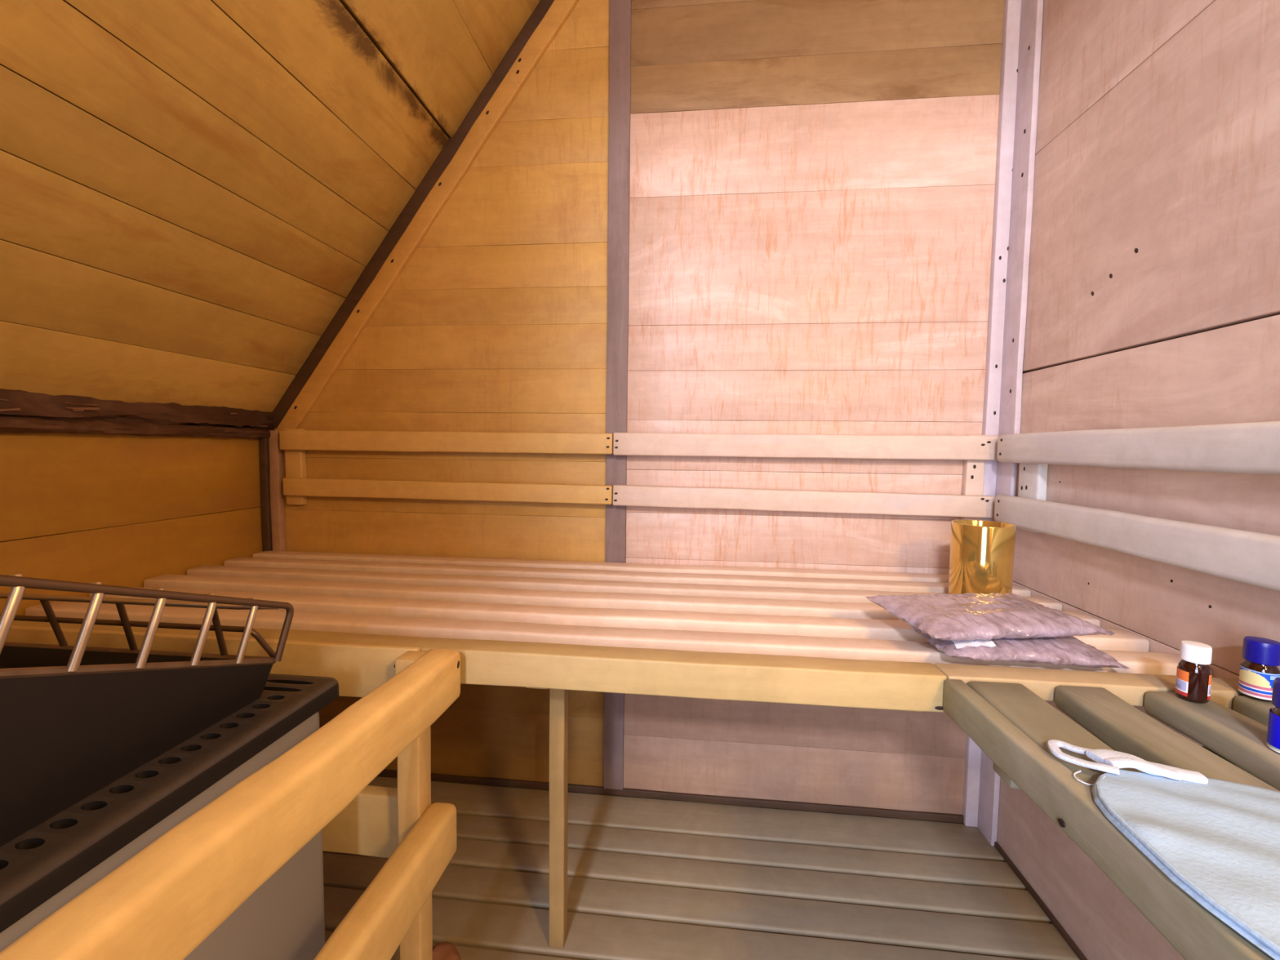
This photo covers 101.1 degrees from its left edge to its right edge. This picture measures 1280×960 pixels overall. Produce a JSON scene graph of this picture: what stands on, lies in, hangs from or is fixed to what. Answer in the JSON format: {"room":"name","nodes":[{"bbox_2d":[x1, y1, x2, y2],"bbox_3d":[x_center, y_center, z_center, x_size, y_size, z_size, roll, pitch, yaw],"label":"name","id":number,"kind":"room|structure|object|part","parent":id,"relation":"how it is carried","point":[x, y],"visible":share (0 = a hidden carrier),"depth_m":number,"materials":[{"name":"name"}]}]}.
{"room":"sauna","nodes":[
{"label":"sauna","id":0,"kind":"room"},
{"bbox_2d":[0,416,262,615],"bbox_3d":[-1.128,0.356,0.436,0.041,1.100,2.090,1,4,6],"label":"wall","id":1,"kind":"structure","parent":0,"point":[108,509],"depth_m":1.05,"materials":[{"name":"brown wood"}]},
{"bbox_2d":[0,388,274,438],"bbox_3d":[-1.091,-0.089,0.385,0.054,0.083,2.050,1,4,6],"label":"trim","id":2,"kind":"structure","parent":1,"relation":"attached to","point":[36,412],"depth_m":1.02,"materials":[{"name":"brown wood"}]},
{"bbox_2d":[258,437,272,551],"bbox_3d":[-0.994,0.333,1.421,0.024,0.930,0.034,1,4,6],"label":"trim","id":3,"kind":"structure","parent":1,"relation":"attached to","point":[264,446],"depth_m":1.39,"materials":[{"name":"brown wood"}]},
{"bbox_2d":[0,0,540,412],"bbox_3d":[-0.202,-0.692,0.277,1.968,1.378,2.090,1,4,6],"label":"ceiling","id":4,"kind":"structure","parent":0,"point":[193,192],"depth_m":0.92,"materials":[{"name":"brown wood"}]},
{"bbox_2d":[274,0,1004,823],"bbox_3d":[-0.080,-0.261,1.322,1.920,2.250,0.040,1,4,6],"label":"wall","id":5,"kind":"structure","parent":0,"point":[812,182],"depth_m":1.27,"materials":[{"name":"beige wood"}]},
{"bbox_2d":[268,430,286,551],"bbox_3d":[-0.969,0.333,1.421,0.029,0.930,0.022,1,4,6],"label":"trim","id":6,"kind":"structure","parent":5,"relation":"attached to","point":[276,455],"depth_m":1.39,"materials":[{"name":"brown wood"}]},
{"bbox_2d":[272,0,554,428],"bbox_3d":[-0.528,-0.739,1.316,0.914,1.228,0.013,1,4,6],"label":"trim","id":7,"kind":"structure","parent":5,"relation":"attached to","point":[451,146],"depth_m":1.32,"materials":[{"name":"brown wood"}]},
{"bbox_2d":[275,0,578,431],"bbox_3d":[-0.508,-0.697,1.315,0.915,1.223,0.017,1,4,6],"label":"trim","id":8,"kind":"structure","parent":5,"relation":"attached to","point":[559,11],"depth_m":1.31,"materials":[{"name":"brown wood"}]},
{"bbox_2d":[603,0,631,789],"bbox_3d":[-0.056,-0.264,1.298,0.052,2.160,0.013,1,4,6],"label":"trim","id":9,"kind":"structure","parent":5,"relation":"attached to","point":[620,42],"depth_m":1.28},
{"bbox_2d":[279,428,998,519],"bbox_3d":[-0.064,-0.019,1.293,1.748,0.200,0.043,1,4,6],"label":"backrest","id":10,"kind":"object","parent":5,"relation":"attached to","point":[974,450],"visible":0.98,"depth_m":1.26,"materials":[{"name":"brown wood"}]},
{"bbox_3d":[-0.498,-0.096,1.324,0.870,0.052,0.023,1,4,6],"label":"rail","id":11,"kind":"part","parent":10,"relation":"part of","materials":[{"name":"brown wood"}]},
{"bbox_3d":[-0.497,0.027,1.332,0.864,0.050,0.023,1,4,6],"label":"rail","id":12,"kind":"part","parent":10,"relation":"part of","materials":[{"name":"brown wood"}]},
{"bbox_3d":[0.368,0.049,1.243,0.872,0.059,0.023,1,4,6],"label":"rail","id":13,"kind":"part","parent":10,"relation":"part of","materials":[{"name":"brown wood"}]},
{"bbox_3d":[0.370,-0.080,1.235,0.874,0.056,0.023,1,4,6],"label":"rail","id":14,"kind":"part","parent":10,"relation":"part of","materials":[{"name":"brown wood"}]},
{"bbox_2d":[377,768,964,823],"bbox_3d":[-0.095,0.804,1.364,1.840,0.019,0.010,1,4,6],"label":"baseboard","id":15,"kind":"structure","parent":5,"relation":"attached to","point":[890,813],"depth_m":1.33,"materials":[{"name":"brown wood"}]},
{"bbox_2d":[962,0,1021,826],"bbox_3d":[0.813,-0.248,1.203,0.041,2.160,0.022,1,4,6],"label":"trim","id":16,"kind":"structure","parent":5,"relation":"attached to","point":[1011,12],"depth_m":1.18,"materials":[{"name":"white wood"}]},
{"bbox_2d":[322,776,1079,959],"bbox_3d":[-0.201,0.899,0.352,1.900,0.051,2.090,1,4,6],"label":"floor","id":17,"kind":"structure","parent":0,"point":[648,878],"depth_m":1.08,"materials":[{"name":"brown wood"}]},
{"bbox_2d":[0,573,338,959],"bbox_3d":[-0.660,0.430,0.462,0.480,0.862,0.542,1,4,6],"label":"heater","id":18,"kind":"object","parent":17,"relation":"on","point":[104,752],"visible":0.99,"depth_m":0.48,"materials":[{"name":"grey paint"}]},
{"bbox_2d":[0,625,460,959],"bbox_3d":[-0.689,0.551,0.474,0.822,0.618,0.673,1,4,6],"label":"guard","id":19,"kind":"object","parent":17,"relation":"on","point":[166,900],"visible":0.74,"depth_m":0.52,"materials":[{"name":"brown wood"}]},
{"bbox_3d":[-0.685,0.265,0.776,0.757,0.075,0.011,1,4,6],"label":"rail","id":20,"kind":"part","parent":19,"relation":"part of","materials":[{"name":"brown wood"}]},
{"bbox_3d":[-0.687,0.490,0.797,0.757,0.095,0.024,1,4,6],"label":"rail","id":21,"kind":"part","parent":19,"relation":"part of","materials":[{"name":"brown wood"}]},
{"bbox_3d":[-0.309,0.503,0.420,0.045,0.075,0.650,1,4,6],"label":"rail","id":22,"kind":"part","parent":19,"relation":"part of","materials":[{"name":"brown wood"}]},
{"bbox_3d":[-0.312,0.543,0.733,0.033,0.612,0.036,1,4,6],"label":"post","id":23,"kind":"part","parent":19,"relation":"part of","materials":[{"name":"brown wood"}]},
{"bbox_2d":[432,942,460,959],"bbox_3d":[-0.335,0.817,0.890,0.062,0.047,0.058,3,4,31],"label":"stone","id":24,"kind":"object","parent":17,"relation":"on","point":[442,950],"visible":0.78,"depth_m":0.89,"materials":[{"name":"orange stone"}]},
{"bbox_2d":[11,551,1244,948],"bbox_3d":[-0.121,0.526,1.044,1.834,0.612,0.607,1,4,6],"label":"bench","id":25,"kind":"object","parent":17,"relation":"on","point":[811,637],"visible":0.75,"depth_m":0.87,"materials":[{"name":"brown wood"}]},
{"bbox_3d":[-0.145,0.568,0.941,0.028,0.540,0.032,1,4,6],"label":"leg","id":26,"kind":"part","parent":25,"relation":"part of","materials":[{"name":"brown wood"}]},
{"bbox_2d":[948,520,1016,594],"bbox_3d":[0.658,0.157,1.016,0.105,0.148,0.105,1,4,6],"label":"candle holder","id":27,"kind":"object","parent":25,"relation":"on","point":[982,555],"visible":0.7,"depth_m":0.98,"materials":[{"name":"gold metal"}]},
{"bbox_2d":[906,622,1129,669],"bbox_3d":[0.529,0.231,0.759,0.233,0.031,0.144,1,4,6],"label":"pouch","id":28,"kind":"object","parent":25,"relation":"on","point":[1068,650],"visible":0.56,"depth_m":0.70,"materials":[{"name":"pink fabric"}]},
{"bbox_2d":[864,592,1115,640],"bbox_3d":[0.501,0.197,0.777,0.267,0.035,0.164,0,4,-5],"label":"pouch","id":29,"kind":"object","parent":28,"relation":"on","point":[969,616],"visible":1,"depth_m":0.73,"materials":[{"name":"pink fabric"}]},
{"bbox_2d":[942,679,1279,959],"bbox_3d":[0.513,0.589,0.127,0.380,0.612,1.088,1,4,6],"label":"bench","id":30,"kind":"object","parent":17,"relation":"on","point":[1013,726],"visible":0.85,"depth_m":0.52,"materials":[{"name":"brown wood"}]},
{"bbox_2d":[1047,739,1279,959],"bbox_3d":[0.497,0.263,0.292,0.301,0.016,0.416,1,4,6],"label":"mitt","id":31,"kind":"object","parent":30,"relation":"on","point":[1218,841],"visible":1,"depth_m":0.39,"materials":[{"name":"white fabric"}]},
{"bbox_2d":[1175,640,1212,703],"bbox_3d":[0.646,0.223,0.614,0.028,0.066,0.027,1,4,6],"label":"medicine bottle","id":32,"kind":"object","parent":30,"relation":"on","point":[1193,673],"visible":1,"depth_m":0.60,"materials":[{"name":"brown glass"}]},
{"bbox_2d":[1238,635,1279,702],"bbox_3d":[0.731,0.222,0.621,0.031,0.069,0.031,1,4,6],"label":"medicine bottle","id":33,"kind":"object","parent":30,"relation":"on","point":[1258,672],"visible":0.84,"depth_m":0.61,"materials":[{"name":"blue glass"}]},
{"bbox_2d":[1266,677,1279,753],"bbox_3d":[0.628,0.228,0.504,0.033,0.069,0.033,1,4,6],"label":"medicine bottle","id":34,"kind":"object","parent":30,"relation":"on","point":[1273,726],"visible":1,"depth_m":0.51,"materials":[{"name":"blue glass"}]},
{"bbox_2d":[996,0,1279,959],"bbox_3d":[0.748,-0.183,0.208,0.041,2.250,2.090,1,4,6],"label":"wall","id":35,"kind":"structure","parent":0,"point":[1153,297],"depth_m":0.82,"materials":[{"name":"wood"}]},
{"bbox_2d":[977,0,1043,845],"bbox_3d":[0.822,-0.246,1.165,0.014,2.160,0.065,1,4,6],"label":"trim","id":36,"kind":"structure","parent":35,"relation":"attached to","point":[1031,11],"depth_m":1.14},
{"bbox_2d":[994,841,1087,959],"bbox_3d":[0.710,0.885,0.251,0.007,0.013,2.040,1,4,6],"label":"baseboard","id":37,"kind":"structure","parent":35,"relation":"attached to","point":[1015,870],"depth_m":1.04,"materials":[{"name":"brown wood"}]},
{"bbox_2d":[994,421,1279,591],"bbox_3d":[0.716,0.048,0.347,0.046,0.201,1.632,1,4,6],"label":"backrest","id":38,"kind":"object","parent":35,"relation":"attached to","point":[1251,557],"visible":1,"depth_m":0.76,"materials":[{"name":"brown wood"}]},
{"bbox_3d":[0.706,0.110,0.351,0.026,0.064,1.630,1,4,6],"label":"rail","id":39,"kind":"part","parent":38,"relation":"part of","materials":[{"name":"brown wood"}]},
{"bbox_3d":[0.708,-0.021,0.344,0.026,0.063,1.632,1,4,6],"label":"rail","id":40,"kind":"part","parent":38,"relation":"part of","materials":[{"name":"brown wood"}]}
]}

